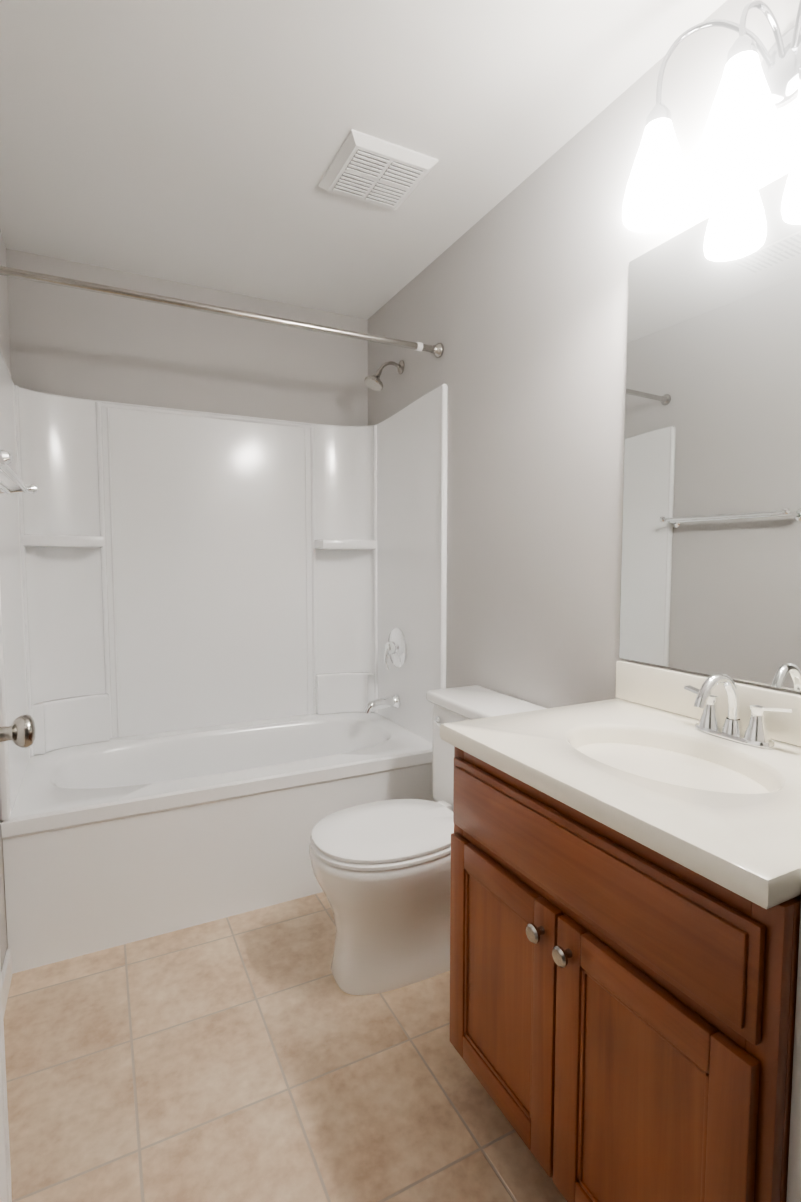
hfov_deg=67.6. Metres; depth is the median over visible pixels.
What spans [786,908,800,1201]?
door frame
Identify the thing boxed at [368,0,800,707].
wall
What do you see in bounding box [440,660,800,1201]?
bathroom vanity
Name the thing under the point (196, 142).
ceiling
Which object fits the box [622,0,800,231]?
vanity light
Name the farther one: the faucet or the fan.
the fan
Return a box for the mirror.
[619,166,800,691]
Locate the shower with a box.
[0,351,447,973]
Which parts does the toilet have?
seat, lever, tank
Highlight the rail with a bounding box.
[0,266,443,357]
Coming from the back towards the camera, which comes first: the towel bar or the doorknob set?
the towel bar
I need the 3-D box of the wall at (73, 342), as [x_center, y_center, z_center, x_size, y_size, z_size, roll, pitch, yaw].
[-0.868,-0.173,2.782,1.524,2.440,0.100,-2,4,-27]
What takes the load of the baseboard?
attached to the wall at (4, 334)
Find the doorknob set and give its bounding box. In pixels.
[0,714,34,747]
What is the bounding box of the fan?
[319,129,437,209]
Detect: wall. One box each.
[0,230,11,970]
[6,248,367,425]
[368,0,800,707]
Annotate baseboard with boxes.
[1,949,11,1018]
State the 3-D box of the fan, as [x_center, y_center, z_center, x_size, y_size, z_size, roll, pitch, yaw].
[-0.074,-1.317,1.858,0.280,0.027,0.280,-2,4,-27]
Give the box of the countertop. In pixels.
[440,660,800,909]
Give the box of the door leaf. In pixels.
[0,958,11,1201]
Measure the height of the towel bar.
0.054 m
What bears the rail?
attached to the wall at (514, 302)
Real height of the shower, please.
2.130 m
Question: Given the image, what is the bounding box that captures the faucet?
[684,673,797,748]
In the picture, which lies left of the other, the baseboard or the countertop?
the baseboard
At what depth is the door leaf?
0.76 m
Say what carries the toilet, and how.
on the floor
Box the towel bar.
[0,449,37,493]
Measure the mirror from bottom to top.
1.022 m
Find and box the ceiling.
[0,0,726,319]
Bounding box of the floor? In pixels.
[3,892,566,1201]
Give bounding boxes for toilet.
[309,685,547,994]
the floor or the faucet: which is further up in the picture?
the faucet
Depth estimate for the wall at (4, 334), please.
2.14 m

